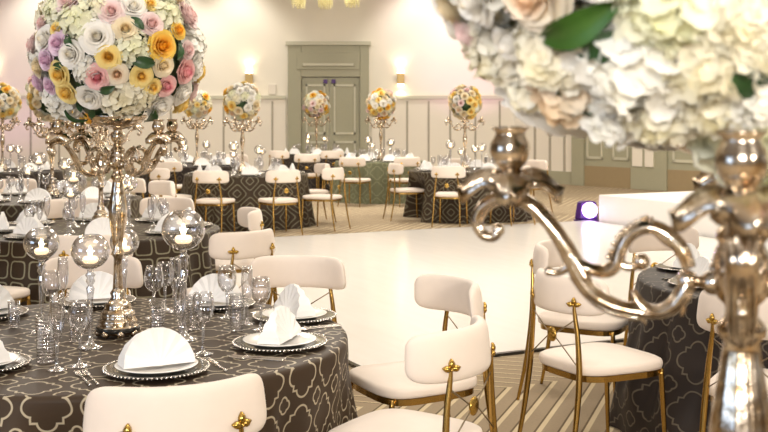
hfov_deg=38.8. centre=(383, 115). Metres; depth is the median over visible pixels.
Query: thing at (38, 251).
candle
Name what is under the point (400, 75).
wall sconce
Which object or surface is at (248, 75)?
wall sconce
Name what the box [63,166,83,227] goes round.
holder
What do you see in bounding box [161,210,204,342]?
holder
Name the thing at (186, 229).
dinner plate
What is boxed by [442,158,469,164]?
banquet chair
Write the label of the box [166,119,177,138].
candle cup
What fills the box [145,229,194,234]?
charger plate
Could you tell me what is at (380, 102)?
floral arrangement
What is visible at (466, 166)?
candelabra
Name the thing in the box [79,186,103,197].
folded napkin
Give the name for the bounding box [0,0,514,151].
wall
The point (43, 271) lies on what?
bowl
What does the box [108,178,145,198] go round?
banquet chair
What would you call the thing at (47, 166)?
folded napkin
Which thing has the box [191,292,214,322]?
bowl
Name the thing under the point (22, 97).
trim
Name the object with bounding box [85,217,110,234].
folded napkin
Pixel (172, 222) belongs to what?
folded napkin
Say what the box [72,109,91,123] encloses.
floral arrangement
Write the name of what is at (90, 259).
candle
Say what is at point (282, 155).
banquet chair
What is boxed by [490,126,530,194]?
candle cup
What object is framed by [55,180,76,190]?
folded napkin
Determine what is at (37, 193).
folded napkin
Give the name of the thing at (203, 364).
charger plate
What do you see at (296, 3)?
crystal pendant
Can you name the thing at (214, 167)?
folded napkin
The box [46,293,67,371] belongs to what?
champagne flute
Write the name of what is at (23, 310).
charger plate
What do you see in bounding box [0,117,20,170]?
candelabra
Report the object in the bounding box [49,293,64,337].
bowl
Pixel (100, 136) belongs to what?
candelabra
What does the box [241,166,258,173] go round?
folded napkin
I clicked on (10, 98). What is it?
floral arrangement
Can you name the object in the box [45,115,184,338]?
candelabra
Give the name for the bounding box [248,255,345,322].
banquet chair
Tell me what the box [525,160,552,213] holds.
banquet chair
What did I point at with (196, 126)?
candelabra
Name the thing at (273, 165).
folded napkin
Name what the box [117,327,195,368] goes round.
folded napkin
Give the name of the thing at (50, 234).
charger plate
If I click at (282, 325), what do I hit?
folded napkin
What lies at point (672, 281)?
charger plate
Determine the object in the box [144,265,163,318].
goblet
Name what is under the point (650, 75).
floral arrangement
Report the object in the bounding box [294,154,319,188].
banquet chair
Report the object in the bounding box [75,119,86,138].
candle cup
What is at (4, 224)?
folded napkin
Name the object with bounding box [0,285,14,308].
folded napkin
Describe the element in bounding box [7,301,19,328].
water tumbler
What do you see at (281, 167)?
folded napkin
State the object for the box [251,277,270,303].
bowl
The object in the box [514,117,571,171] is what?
trim
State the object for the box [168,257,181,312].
champagne flute
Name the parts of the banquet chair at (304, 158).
backrest, seat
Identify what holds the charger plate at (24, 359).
on the tablecloth at (311, 390)
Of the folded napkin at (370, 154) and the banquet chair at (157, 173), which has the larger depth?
the folded napkin at (370, 154)
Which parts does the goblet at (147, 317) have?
stem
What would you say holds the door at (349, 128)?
in the wall
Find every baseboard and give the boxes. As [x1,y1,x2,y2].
[62,170,263,180]
[543,170,571,184]
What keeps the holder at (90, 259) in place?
on the tablecloth at (311, 390)
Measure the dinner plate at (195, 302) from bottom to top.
0.019 m
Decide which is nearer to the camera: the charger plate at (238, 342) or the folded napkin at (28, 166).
the charger plate at (238, 342)
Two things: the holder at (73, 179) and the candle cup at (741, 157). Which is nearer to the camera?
the candle cup at (741, 157)
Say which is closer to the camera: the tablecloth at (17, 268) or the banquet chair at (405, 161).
the tablecloth at (17, 268)
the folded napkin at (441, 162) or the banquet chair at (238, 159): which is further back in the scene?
the banquet chair at (238, 159)
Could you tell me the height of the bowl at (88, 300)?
0.112 m
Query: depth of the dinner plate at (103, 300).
4.88 m
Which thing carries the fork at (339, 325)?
on the tablecloth at (311, 390)
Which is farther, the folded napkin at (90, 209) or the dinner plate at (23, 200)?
the dinner plate at (23, 200)
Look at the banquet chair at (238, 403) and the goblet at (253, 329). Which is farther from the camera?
the goblet at (253, 329)
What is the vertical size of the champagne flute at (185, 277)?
0.258 m
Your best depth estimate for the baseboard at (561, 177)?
25.59 m
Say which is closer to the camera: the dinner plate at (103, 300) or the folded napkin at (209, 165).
the dinner plate at (103, 300)
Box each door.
[286,41,370,156]
[585,136,630,188]
[668,150,715,191]
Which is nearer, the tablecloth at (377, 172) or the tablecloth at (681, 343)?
the tablecloth at (681, 343)
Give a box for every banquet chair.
[0,178,36,192]
[3,286,30,304]
[41,255,142,297]
[43,198,97,219]
[48,234,132,302]
[83,373,266,431]
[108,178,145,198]
[139,197,194,215]
[148,168,191,218]
[148,180,176,196]
[152,161,182,195]
[182,228,277,302]
[192,170,234,232]
[215,207,266,303]
[223,154,247,162]
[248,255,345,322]
[258,170,302,236]
[268,151,289,167]
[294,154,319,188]
[301,167,350,231]
[309,163,335,221]
[319,151,343,189]
[328,315,497,431]
[337,157,370,206]
[349,274,489,427]
[383,163,423,220]
[389,157,420,206]
[431,166,467,226]
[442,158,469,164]
[490,166,535,225]
[516,240,627,399]
[517,268,666,431]
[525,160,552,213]
[623,226,698,345]
[697,291,767,431]
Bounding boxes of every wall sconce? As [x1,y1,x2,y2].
[245,72,252,83]
[397,72,403,84]
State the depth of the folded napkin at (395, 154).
21.22 m
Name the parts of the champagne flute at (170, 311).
stem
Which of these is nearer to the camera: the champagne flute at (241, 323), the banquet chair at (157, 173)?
the champagne flute at (241, 323)
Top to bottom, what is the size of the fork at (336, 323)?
0.013 m
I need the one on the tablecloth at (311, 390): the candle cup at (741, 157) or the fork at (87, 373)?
the fork at (87, 373)
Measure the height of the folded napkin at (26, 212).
0.117 m
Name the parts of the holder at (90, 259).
stem, globe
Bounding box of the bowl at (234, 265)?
[217,265,236,292]
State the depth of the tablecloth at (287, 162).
23.29 m
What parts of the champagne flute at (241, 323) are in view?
stem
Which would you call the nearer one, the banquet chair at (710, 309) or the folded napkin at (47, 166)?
the banquet chair at (710, 309)
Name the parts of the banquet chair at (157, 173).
backrest, seat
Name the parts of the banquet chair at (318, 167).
seat, backrest, leg, leg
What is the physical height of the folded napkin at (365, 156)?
0.117 m
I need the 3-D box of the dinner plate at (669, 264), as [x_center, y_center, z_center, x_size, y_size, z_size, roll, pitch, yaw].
[1.680,0.830,6.020,0.274,0.019,0.274,0,0,36]
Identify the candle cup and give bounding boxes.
[52,119,64,140]
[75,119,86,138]
[152,119,164,140]
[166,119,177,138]
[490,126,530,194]
[715,130,767,219]
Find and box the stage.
[599,191,759,237]
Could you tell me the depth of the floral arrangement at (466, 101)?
16.93 m
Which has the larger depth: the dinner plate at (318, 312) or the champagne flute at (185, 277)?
the dinner plate at (318, 312)
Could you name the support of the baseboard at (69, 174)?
attached to the wall
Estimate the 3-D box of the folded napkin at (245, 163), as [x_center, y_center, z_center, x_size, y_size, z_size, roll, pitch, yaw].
[-2.165,0.761,16.766,0.240,0.117,0.100,0,0,-11]
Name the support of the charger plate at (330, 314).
on the tablecloth at (311, 390)
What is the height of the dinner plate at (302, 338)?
0.019 m
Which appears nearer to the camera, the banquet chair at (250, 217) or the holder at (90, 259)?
the holder at (90, 259)
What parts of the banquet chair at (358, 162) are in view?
backrest, seat, seat frame, leg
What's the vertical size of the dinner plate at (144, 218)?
0.019 m
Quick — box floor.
[71,181,717,431]
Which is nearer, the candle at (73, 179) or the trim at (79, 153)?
the candle at (73, 179)
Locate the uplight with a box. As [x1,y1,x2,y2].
[574,201,598,220]
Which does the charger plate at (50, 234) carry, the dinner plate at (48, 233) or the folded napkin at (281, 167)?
the dinner plate at (48, 233)
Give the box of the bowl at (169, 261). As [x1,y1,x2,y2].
[156,261,173,285]
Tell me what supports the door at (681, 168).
in the wall
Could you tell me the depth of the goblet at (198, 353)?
3.89 m
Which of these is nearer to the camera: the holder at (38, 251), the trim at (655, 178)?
the holder at (38, 251)
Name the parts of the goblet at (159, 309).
stem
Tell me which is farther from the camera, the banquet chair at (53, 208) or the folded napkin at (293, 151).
the folded napkin at (293, 151)
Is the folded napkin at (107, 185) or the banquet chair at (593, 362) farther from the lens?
the folded napkin at (107, 185)
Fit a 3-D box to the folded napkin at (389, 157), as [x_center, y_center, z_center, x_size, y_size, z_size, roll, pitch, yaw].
[0.103,0.761,20.108,0.240,0.117,0.100,0,0,-17]
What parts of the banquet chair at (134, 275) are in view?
leg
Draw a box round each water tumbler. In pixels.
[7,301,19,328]
[35,314,56,363]
[69,319,78,342]
[149,300,164,327]
[186,294,201,330]
[229,294,244,331]
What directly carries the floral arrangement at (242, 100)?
on the candelabra at (242, 125)
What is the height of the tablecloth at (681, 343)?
0.744 m
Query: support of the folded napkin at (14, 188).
on the dinner plate at (2, 192)
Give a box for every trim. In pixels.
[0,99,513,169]
[21,96,503,98]
[30,101,500,168]
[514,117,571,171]
[534,127,565,171]
[572,136,584,185]
[630,147,667,190]
[632,147,653,166]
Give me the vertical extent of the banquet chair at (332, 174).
0.877 m
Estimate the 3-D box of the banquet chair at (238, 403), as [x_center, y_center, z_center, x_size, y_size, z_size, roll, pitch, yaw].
[-0.614,1.163,3.127,0.510,0.877,0.584,0,0,-22]
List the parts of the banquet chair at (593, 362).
leg, backrest, leg, seat frame, seat, leg, leg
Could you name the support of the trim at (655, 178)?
attached to the wall
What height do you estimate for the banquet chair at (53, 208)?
0.877 m
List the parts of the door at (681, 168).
moulding, kick panel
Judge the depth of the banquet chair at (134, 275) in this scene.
5.61 m
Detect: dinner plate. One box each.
[0,226,15,230]
[0,306,18,314]
[0,352,18,365]
[2,192,27,193]
[9,232,49,237]
[23,200,46,201]
[65,295,127,304]
[114,359,197,373]
[140,217,160,220]
[151,228,188,232]
[183,221,206,225]
[185,298,246,306]
[243,332,316,347]
[262,307,326,319]
[663,262,681,269]
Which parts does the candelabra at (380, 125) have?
stem, arm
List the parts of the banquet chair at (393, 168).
leg, leg, backrest, seat, seat frame, leg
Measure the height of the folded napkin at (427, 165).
0.117 m
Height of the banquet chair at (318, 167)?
0.877 m
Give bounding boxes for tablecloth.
[0,168,63,189]
[0,192,141,221]
[0,218,220,305]
[0,298,357,431]
[135,163,235,198]
[178,171,315,230]
[274,153,357,190]
[329,160,422,203]
[403,168,531,223]
[610,260,767,431]
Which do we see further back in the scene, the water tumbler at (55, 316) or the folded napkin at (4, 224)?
the folded napkin at (4, 224)
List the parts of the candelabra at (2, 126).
stem, arm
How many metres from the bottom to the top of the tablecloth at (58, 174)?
0.744 m
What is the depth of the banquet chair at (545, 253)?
6.05 m
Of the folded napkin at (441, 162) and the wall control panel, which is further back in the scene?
the wall control panel
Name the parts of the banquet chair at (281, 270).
leg, backrest, leg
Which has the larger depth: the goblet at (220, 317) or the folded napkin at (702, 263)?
the folded napkin at (702, 263)
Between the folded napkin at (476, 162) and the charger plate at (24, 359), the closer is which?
the charger plate at (24, 359)
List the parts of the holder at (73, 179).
stem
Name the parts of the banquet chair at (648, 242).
leg, backrest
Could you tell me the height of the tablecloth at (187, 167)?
0.744 m
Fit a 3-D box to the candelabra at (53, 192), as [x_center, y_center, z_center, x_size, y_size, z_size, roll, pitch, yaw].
[-3.440,0.422,11.300,0.474,0.854,0.474,0,0,-33]
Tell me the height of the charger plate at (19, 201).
0.021 m
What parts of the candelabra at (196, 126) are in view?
arm, stem, arm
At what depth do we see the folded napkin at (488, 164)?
16.47 m
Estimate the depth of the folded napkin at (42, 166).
17.32 m
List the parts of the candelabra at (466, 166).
arm, stem, arm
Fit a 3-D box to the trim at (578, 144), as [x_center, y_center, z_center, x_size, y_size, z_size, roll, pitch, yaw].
[4.516,0.100,25.162,0.160,3.000,0.362,0,0,-39]
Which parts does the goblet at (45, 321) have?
stem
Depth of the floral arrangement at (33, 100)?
11.14 m
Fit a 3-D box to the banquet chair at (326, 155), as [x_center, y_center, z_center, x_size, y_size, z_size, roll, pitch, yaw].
[-1.114,1.163,22.914,0.510,0.877,0.584,0,0,-17]
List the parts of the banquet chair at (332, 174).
leg, leg, seat, seat frame, leg, backrest, leg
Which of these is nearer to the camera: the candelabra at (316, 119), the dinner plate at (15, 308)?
the dinner plate at (15, 308)
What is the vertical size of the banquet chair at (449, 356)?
0.877 m
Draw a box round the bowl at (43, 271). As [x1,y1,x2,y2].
[41,271,60,296]
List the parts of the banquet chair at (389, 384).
leg, seat, seat frame, leg, backrest, leg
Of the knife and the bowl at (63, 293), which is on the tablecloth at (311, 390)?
the knife
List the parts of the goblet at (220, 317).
stem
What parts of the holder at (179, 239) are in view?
globe, stem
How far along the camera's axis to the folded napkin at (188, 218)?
8.30 m
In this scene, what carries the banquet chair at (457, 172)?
on the floor
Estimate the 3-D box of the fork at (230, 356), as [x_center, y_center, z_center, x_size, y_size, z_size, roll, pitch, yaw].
[-0.447,0.845,3.798,0.204,0.013,0.020,0,0,14]
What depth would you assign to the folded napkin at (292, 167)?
16.14 m
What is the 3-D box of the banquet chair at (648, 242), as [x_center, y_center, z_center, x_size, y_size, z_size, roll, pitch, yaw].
[1.851,1.163,6.985,0.510,0.877,0.584,0,0,-16]
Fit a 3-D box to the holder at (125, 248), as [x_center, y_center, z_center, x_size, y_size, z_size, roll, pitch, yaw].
[-1.100,0.665,4.620,0.122,0.367,0.122,0,0,31]
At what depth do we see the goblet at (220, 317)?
4.58 m
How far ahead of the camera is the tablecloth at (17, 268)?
7.49 m
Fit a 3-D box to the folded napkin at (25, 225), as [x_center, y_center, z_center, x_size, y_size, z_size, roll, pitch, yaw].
[-2.467,0.761,7.598,0.240,0.117,0.100,0,0,28]
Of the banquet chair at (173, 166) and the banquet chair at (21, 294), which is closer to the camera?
the banquet chair at (21, 294)
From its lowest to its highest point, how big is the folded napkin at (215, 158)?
0.117 m
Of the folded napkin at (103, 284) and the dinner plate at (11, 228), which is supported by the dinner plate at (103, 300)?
the folded napkin at (103, 284)
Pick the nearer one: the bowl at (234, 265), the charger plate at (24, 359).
the charger plate at (24, 359)
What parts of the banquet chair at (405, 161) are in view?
seat, leg, backrest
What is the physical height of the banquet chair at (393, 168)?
0.877 m
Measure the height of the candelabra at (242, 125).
0.854 m
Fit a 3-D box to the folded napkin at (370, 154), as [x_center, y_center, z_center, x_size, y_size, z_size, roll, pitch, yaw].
[-0.263,0.761,21.292,0.240,0.117,0.100,0,0,-17]
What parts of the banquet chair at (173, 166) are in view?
backrest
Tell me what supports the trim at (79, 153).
attached to the wall
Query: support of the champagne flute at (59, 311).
on the tablecloth at (311, 390)
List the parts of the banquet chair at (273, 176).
leg, seat, seat frame, backrest, leg, leg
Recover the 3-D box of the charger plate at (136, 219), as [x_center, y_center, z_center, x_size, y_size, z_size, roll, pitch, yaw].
[-1.833,0.838,8.802,0.352,0.021,0.353,0,0,10]
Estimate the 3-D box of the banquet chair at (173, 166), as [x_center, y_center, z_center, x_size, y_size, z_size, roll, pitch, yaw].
[-3.472,1.163,17.621,0.510,0.877,0.584,0,0,7]
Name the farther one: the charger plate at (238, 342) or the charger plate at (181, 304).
the charger plate at (181, 304)
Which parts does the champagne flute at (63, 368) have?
stem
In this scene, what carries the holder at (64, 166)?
on the tablecloth at (12, 209)
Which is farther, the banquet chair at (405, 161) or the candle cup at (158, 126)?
the banquet chair at (405, 161)
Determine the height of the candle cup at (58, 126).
0.085 m
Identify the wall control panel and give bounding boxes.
[268,84,275,94]
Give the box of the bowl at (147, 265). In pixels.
[144,265,163,292]
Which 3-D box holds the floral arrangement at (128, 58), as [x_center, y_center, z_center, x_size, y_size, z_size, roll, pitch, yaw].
[-1.033,-0.274,4.218,0.676,0.631,0.678,0,0,30]
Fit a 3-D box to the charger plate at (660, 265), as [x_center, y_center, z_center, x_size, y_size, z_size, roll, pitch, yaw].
[1.680,0.838,6.020,0.352,0.021,0.353,0,0,-37]
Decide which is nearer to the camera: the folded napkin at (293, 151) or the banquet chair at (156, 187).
the banquet chair at (156, 187)
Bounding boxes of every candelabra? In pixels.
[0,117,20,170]
[23,117,74,197]
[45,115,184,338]
[63,120,143,220]
[180,117,213,164]
[223,117,262,173]
[302,116,330,148]
[365,116,396,160]
[444,116,484,169]
[456,126,767,431]
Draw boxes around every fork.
[74,370,90,386]
[82,370,98,385]
[228,355,283,361]
[231,354,285,359]
[301,323,337,328]
[301,324,340,330]
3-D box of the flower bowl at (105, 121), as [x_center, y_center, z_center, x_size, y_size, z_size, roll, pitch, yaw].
[-1.030,0.022,4.220,0.225,0.055,0.225,0,0,24]
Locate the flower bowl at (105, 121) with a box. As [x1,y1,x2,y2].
[88,115,146,128]
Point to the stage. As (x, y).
(622, 209)
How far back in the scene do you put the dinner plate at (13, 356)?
3.70 m
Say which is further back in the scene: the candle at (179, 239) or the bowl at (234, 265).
the bowl at (234, 265)
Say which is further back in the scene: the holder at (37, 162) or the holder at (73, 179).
the holder at (37, 162)
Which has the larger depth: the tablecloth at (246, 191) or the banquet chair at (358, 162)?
the banquet chair at (358, 162)
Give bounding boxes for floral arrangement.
[0,82,21,119]
[25,73,72,121]
[26,0,207,122]
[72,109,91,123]
[184,89,212,119]
[222,81,260,121]
[302,90,330,117]
[366,88,395,119]
[432,0,767,187]
[448,84,482,119]
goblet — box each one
[41,271,60,322]
[68,300,91,367]
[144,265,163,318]
[156,261,173,310]
[191,292,214,355]
[217,265,236,318]
[251,277,270,330]
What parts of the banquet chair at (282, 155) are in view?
backrest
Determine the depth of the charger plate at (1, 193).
11.61 m
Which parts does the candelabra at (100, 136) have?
arm, arm, stem, arm, arm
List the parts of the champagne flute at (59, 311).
stem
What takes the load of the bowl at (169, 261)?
on the goblet at (159, 309)
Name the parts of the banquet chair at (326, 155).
backrest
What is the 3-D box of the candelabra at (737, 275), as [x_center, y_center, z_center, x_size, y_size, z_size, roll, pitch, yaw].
[0.395,0.422,1.205,0.474,0.854,0.474,0,0,-27]
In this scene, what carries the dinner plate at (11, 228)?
on the charger plate
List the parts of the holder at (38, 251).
stem, globe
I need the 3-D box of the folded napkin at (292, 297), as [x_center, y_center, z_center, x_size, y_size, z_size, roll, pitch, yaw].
[-0.375,0.761,4.560,0.100,0.117,0.240,0,0,-28]
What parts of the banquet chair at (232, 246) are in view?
seat, leg, backrest, seat frame, leg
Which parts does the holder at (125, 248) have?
globe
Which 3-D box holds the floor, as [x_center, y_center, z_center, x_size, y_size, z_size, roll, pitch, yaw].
[3.000,1.639,11.200,43.092,0.122,43.271,0,0,-26]
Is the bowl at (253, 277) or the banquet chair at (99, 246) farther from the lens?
the banquet chair at (99, 246)
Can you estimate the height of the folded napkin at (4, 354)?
0.117 m
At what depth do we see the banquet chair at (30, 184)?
12.62 m
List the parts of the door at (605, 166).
moulding, kick panel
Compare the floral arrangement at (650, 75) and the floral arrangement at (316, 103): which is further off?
the floral arrangement at (316, 103)
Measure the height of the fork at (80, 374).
0.013 m
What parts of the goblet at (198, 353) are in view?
stem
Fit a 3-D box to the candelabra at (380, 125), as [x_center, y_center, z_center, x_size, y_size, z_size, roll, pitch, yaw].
[-0.060,0.422,20.700,0.474,0.854,0.474,0,0,-27]
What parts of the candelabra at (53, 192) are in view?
arm, arm, stem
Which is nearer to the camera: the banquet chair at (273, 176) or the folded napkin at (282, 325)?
the folded napkin at (282, 325)
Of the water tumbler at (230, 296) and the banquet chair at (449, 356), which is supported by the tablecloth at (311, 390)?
the water tumbler at (230, 296)
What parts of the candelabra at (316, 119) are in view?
stem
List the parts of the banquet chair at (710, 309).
leg, backrest, seat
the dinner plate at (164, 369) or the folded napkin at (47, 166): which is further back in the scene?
the folded napkin at (47, 166)
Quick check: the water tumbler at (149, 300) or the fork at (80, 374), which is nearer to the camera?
the fork at (80, 374)
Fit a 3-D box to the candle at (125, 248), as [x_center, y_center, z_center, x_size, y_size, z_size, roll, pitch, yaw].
[-1.100,0.546,4.620,0.049,0.056,0.049,0,0,0]
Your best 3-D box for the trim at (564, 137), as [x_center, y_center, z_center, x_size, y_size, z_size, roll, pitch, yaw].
[3.935,0.465,25.928,0.012,1.670,1.014,0,0,-39]
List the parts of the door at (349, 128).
moulding, head panel moulding, head panel, cornice, moulding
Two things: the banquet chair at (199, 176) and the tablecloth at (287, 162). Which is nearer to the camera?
the banquet chair at (199, 176)
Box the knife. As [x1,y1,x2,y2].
[206,357,227,371]
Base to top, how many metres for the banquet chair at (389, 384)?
0.877 m
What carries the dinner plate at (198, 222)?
on the charger plate at (207, 223)
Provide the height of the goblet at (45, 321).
0.208 m
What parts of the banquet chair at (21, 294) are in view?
seat, seat frame, leg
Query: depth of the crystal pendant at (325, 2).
19.94 m
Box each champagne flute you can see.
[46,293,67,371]
[55,257,70,312]
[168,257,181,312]
[173,277,186,335]
[239,266,254,324]
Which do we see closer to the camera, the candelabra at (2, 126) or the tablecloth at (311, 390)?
the tablecloth at (311, 390)
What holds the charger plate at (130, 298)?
on the tablecloth at (311, 390)
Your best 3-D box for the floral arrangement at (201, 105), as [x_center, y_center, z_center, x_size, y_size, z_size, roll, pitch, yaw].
[-3.254,-0.206,19.001,0.513,0.544,0.515,0,0,16]
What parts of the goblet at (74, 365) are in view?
stem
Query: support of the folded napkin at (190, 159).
on the dinner plate
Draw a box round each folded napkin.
[0,212,9,228]
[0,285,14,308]
[0,340,10,362]
[3,181,27,192]
[4,160,15,166]
[13,217,46,234]
[16,206,46,221]
[22,163,37,170]
[24,188,50,200]
[34,160,43,167]
[44,161,49,168]
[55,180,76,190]
[69,271,112,299]
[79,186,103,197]
[79,203,108,217]
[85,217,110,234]
[103,181,111,191]
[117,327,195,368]
[142,203,169,217]
[154,213,184,230]
[181,155,193,161]
[182,207,196,223]
[188,274,243,302]
[194,158,208,164]
[205,163,217,170]
[208,165,221,170]
[210,155,222,161]
[222,157,233,163]
[235,162,249,168]
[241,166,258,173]
[257,306,300,344]
[268,162,280,169]
[274,284,315,316]
[277,165,288,169]
[289,163,295,169]
[290,148,299,153]
[312,149,321,153]
[359,154,370,160]
[366,152,376,157]
[383,154,394,160]
[391,152,400,157]
[422,162,432,169]
[438,159,450,165]
[448,163,461,166]
[469,159,483,166]
[482,162,495,167]
[673,243,699,266]
[688,256,711,275]
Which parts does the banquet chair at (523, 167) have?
leg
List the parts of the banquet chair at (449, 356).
seat, leg, backrest, leg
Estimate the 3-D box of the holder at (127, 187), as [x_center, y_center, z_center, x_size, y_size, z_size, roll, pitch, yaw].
[-1.962,0.657,8.394,0.128,0.385,0.128,0,0,33]
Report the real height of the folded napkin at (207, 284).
0.117 m
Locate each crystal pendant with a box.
[291,0,305,8]
[318,0,332,9]
[344,0,359,7]
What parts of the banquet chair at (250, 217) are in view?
seat frame, seat, backrest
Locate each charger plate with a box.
[0,305,28,318]
[0,351,31,371]
[1,193,26,195]
[3,233,55,239]
[9,220,54,224]
[19,201,44,203]
[56,294,136,307]
[73,218,90,221]
[102,356,209,380]
[135,218,157,222]
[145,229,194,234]
[175,297,255,310]
[185,222,211,227]
[232,332,327,352]
[252,308,336,323]
[655,262,681,271]
[668,278,701,288]
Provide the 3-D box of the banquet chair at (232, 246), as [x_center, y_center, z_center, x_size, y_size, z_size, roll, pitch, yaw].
[-0.977,1.163,7.009,0.510,0.877,0.584,0,0,-45]
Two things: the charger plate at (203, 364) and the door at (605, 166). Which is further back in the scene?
the door at (605, 166)
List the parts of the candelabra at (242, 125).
arm, arm, stem, arm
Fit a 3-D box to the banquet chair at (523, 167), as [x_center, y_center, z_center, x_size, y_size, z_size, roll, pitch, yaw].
[1.879,1.163,15.949,0.510,0.877,0.584,0,0,-27]
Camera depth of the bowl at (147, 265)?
4.58 m
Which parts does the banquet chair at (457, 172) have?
leg, leg, seat, seat frame, backrest, leg, leg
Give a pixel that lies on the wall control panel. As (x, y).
(271, 87)
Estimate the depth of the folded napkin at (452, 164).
16.44 m
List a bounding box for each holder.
[23,227,59,333]
[31,152,46,174]
[58,158,71,198]
[62,184,78,232]
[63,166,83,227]
[71,234,109,350]
[110,229,138,283]
[125,176,137,226]
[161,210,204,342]
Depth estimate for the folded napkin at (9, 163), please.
17.45 m
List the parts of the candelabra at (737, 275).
arm, stem, arm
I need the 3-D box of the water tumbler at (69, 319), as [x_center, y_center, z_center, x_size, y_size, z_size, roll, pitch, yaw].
[-1.166,0.805,4.100,0.040,0.087,0.040,0,0,34]
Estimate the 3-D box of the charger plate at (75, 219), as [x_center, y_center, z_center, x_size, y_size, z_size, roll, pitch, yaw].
[-2.351,0.838,8.850,0.352,0.021,0.353,0,0,-35]
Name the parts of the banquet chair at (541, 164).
backrest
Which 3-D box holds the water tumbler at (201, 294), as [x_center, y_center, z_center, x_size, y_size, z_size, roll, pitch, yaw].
[-0.755,0.780,4.329,0.063,0.138,0.063,0,0,31]
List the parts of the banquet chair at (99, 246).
leg, backrest, seat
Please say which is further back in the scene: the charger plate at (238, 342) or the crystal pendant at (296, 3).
the crystal pendant at (296, 3)
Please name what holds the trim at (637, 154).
attached to the wall
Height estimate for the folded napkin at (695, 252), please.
0.117 m
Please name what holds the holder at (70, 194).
on the tablecloth at (17, 268)
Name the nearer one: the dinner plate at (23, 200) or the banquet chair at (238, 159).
the dinner plate at (23, 200)
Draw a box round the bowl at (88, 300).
[68,300,91,334]
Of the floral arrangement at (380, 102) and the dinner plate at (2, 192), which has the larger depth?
the floral arrangement at (380, 102)
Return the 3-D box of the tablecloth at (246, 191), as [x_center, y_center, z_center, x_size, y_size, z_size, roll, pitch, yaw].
[-2.062,1.222,16.084,1.939,0.744,2.091,0,0,-17]
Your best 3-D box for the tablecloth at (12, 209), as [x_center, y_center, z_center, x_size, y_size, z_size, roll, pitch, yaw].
[-3.436,1.222,11.282,2.086,0.744,2.029,0,0,0]
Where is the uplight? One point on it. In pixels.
(585, 210)
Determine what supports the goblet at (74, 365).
on the tablecloth at (311, 390)
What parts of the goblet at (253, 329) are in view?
stem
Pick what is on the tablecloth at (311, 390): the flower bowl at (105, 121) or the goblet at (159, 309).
the goblet at (159, 309)
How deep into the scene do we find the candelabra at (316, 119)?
24.18 m
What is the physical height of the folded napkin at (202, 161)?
0.117 m
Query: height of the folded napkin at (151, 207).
0.117 m
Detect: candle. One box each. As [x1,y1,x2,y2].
[34,239,48,254]
[70,172,77,181]
[83,246,97,263]
[123,238,129,251]
[175,224,191,243]
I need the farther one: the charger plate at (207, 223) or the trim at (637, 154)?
the trim at (637, 154)
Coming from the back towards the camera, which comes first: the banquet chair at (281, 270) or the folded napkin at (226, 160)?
the folded napkin at (226, 160)
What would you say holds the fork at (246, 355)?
on the tablecloth at (311, 390)
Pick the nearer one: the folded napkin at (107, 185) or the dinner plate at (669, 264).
the dinner plate at (669, 264)
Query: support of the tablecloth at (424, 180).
on the round table
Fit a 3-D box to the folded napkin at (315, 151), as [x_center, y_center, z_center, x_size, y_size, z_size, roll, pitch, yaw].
[-1.432,0.761,23.523,0.240,0.117,0.100,0,0,-6]
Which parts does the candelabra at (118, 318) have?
arm, arm, stem, arm, arm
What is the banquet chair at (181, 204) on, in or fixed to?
on the floor
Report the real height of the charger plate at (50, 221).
0.021 m
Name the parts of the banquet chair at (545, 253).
leg, leg, backrest, seat, seat frame, leg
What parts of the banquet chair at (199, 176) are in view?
leg, leg, backrest, seat, seat frame, leg, leg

